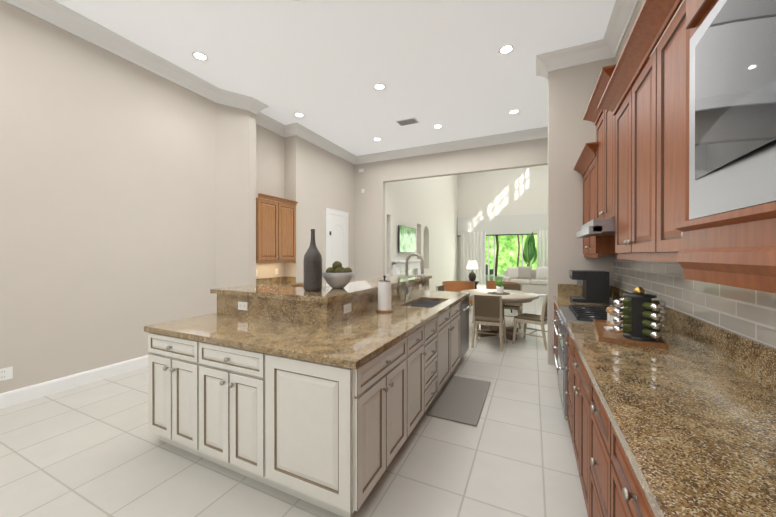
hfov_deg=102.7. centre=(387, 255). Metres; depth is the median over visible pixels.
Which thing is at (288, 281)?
countertop
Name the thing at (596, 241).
upper cabinet
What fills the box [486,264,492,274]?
lounge
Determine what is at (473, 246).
curtain
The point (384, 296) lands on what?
paper towel
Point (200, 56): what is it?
recessed light
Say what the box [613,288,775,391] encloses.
backsplash
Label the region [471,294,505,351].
chair
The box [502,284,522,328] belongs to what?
chair
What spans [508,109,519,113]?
recessed light
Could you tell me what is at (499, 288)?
centerpiece
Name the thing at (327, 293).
island countertop
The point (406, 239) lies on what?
television
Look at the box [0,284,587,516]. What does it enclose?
floor
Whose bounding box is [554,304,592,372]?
base cabinet
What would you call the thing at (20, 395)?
baseboard
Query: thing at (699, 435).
countertop
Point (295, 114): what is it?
recessed light
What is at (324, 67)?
ceiling
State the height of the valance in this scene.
0.960 m
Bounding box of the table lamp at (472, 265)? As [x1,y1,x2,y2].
[467,261,477,280]
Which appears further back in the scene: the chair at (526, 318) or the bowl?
the chair at (526, 318)
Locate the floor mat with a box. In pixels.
[426,376,490,426]
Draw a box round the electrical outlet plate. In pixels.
[0,366,12,380]
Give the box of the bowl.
[322,261,353,288]
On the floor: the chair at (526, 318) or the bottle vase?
the chair at (526, 318)
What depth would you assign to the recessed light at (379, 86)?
4.81 m
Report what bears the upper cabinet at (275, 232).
attached to the wall at (128, 192)
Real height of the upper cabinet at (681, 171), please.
1.770 m
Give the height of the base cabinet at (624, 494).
0.874 m
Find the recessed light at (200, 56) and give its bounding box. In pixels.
[192,52,208,60]
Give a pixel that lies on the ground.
(499, 276)
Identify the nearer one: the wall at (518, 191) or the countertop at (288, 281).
the countertop at (288, 281)
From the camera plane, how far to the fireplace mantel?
9.32 m
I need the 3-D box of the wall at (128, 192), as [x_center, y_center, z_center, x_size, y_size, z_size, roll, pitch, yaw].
[-0.226,-0.578,2.183,7.400,4.080,11.050,0,0,25]
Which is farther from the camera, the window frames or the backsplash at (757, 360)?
the window frames
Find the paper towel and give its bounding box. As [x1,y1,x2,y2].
[376,275,392,312]
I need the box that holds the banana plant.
[523,232,536,268]
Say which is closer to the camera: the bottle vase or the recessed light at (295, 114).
the bottle vase
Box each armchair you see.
[442,281,474,305]
[486,281,519,312]
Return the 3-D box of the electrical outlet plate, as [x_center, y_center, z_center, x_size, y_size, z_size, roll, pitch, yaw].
[-3.691,1.140,2.977,0.008,0.115,0.120,0,0,25]
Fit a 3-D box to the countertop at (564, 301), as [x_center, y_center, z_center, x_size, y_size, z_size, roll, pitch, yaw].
[2.293,0.563,3.557,0.654,0.041,0.932,0,0,25]
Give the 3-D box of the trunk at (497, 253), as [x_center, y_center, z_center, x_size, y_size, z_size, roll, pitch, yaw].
[7.468,-2.097,21.235,0.559,7.039,0.160,0,0,25]
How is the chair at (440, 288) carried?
on the floor
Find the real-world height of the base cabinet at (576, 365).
0.874 m
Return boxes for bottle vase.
[303,229,322,291]
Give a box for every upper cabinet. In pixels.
[256,193,297,262]
[582,148,613,255]
[594,64,629,227]
[614,28,649,255]
[650,0,665,255]
[666,0,775,292]
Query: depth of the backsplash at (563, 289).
4.01 m
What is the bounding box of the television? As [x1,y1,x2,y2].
[398,225,415,252]
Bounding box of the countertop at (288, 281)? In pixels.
[256,276,303,286]
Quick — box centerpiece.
[487,279,509,294]
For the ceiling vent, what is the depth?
6.06 m
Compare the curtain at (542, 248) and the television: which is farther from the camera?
the curtain at (542, 248)
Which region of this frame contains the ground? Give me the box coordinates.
[486,274,503,280]
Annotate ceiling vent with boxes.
[396,117,418,125]
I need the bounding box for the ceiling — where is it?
[54,0,615,155]
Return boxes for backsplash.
[558,284,612,299]
[613,255,775,347]
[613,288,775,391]
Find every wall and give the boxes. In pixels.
[0,0,683,393]
[385,175,456,290]
[457,165,547,280]
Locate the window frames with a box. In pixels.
[488,235,522,280]
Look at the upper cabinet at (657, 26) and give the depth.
1.58 m
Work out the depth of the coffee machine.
3.54 m
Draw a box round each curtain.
[461,232,485,283]
[537,230,547,266]
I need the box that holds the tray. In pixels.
[593,305,668,349]
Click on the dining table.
(514, 296)
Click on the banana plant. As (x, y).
(529, 252)
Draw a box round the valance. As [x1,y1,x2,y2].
[457,213,547,236]
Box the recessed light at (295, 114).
[294,113,303,116]
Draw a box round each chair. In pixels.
[435,284,445,290]
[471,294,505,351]
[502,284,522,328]
[512,295,547,349]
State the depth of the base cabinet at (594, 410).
1.45 m
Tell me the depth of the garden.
23.58 m
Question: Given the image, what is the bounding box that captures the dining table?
[460,289,538,340]
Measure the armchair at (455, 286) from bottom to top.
0.802 m
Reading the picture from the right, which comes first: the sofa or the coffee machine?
the coffee machine
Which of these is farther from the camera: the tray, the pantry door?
the pantry door
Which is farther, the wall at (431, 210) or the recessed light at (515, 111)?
the wall at (431, 210)
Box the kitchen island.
[144,277,471,516]
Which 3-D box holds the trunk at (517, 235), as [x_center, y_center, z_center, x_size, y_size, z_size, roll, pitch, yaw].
[9.195,-2.099,21.866,0.519,7.034,0.120,0,0,25]
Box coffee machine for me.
[569,270,608,303]
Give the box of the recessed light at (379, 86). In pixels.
[374,83,385,89]
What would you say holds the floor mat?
on the floor
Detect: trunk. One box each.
[495,236,498,275]
[517,235,519,265]
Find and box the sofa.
[503,266,547,293]
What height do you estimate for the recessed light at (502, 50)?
0.007 m
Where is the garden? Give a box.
[486,235,536,273]
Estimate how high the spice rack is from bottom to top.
0.330 m
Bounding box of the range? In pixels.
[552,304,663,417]
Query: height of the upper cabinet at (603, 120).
1.140 m
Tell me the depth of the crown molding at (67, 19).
4.09 m
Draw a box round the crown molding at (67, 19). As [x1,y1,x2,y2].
[3,0,638,164]
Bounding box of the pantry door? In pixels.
[325,208,348,285]
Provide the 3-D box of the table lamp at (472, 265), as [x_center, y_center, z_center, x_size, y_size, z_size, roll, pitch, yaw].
[2.917,0.531,10.733,0.400,0.700,0.400,0,0,25]
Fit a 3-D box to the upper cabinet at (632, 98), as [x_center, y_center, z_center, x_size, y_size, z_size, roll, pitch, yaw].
[1.730,-0.612,1.949,0.324,1.210,0.885,0,0,25]
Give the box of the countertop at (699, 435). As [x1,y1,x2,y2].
[566,321,775,516]
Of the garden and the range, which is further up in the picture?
the garden
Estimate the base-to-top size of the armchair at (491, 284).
0.802 m
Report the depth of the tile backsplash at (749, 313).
1.80 m
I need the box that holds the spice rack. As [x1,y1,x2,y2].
[613,286,665,340]
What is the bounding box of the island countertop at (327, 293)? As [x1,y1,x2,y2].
[210,273,423,300]
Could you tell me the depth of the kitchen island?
2.05 m
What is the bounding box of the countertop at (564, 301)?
[553,296,614,307]
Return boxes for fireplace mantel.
[392,259,423,275]
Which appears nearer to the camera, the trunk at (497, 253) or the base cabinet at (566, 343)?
the base cabinet at (566, 343)
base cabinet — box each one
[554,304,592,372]
[565,328,568,424]
[569,336,584,499]
[585,368,604,516]
[605,412,656,516]
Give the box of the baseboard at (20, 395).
[0,355,147,408]
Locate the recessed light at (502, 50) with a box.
[498,44,513,54]
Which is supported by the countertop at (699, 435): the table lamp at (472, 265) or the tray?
the tray

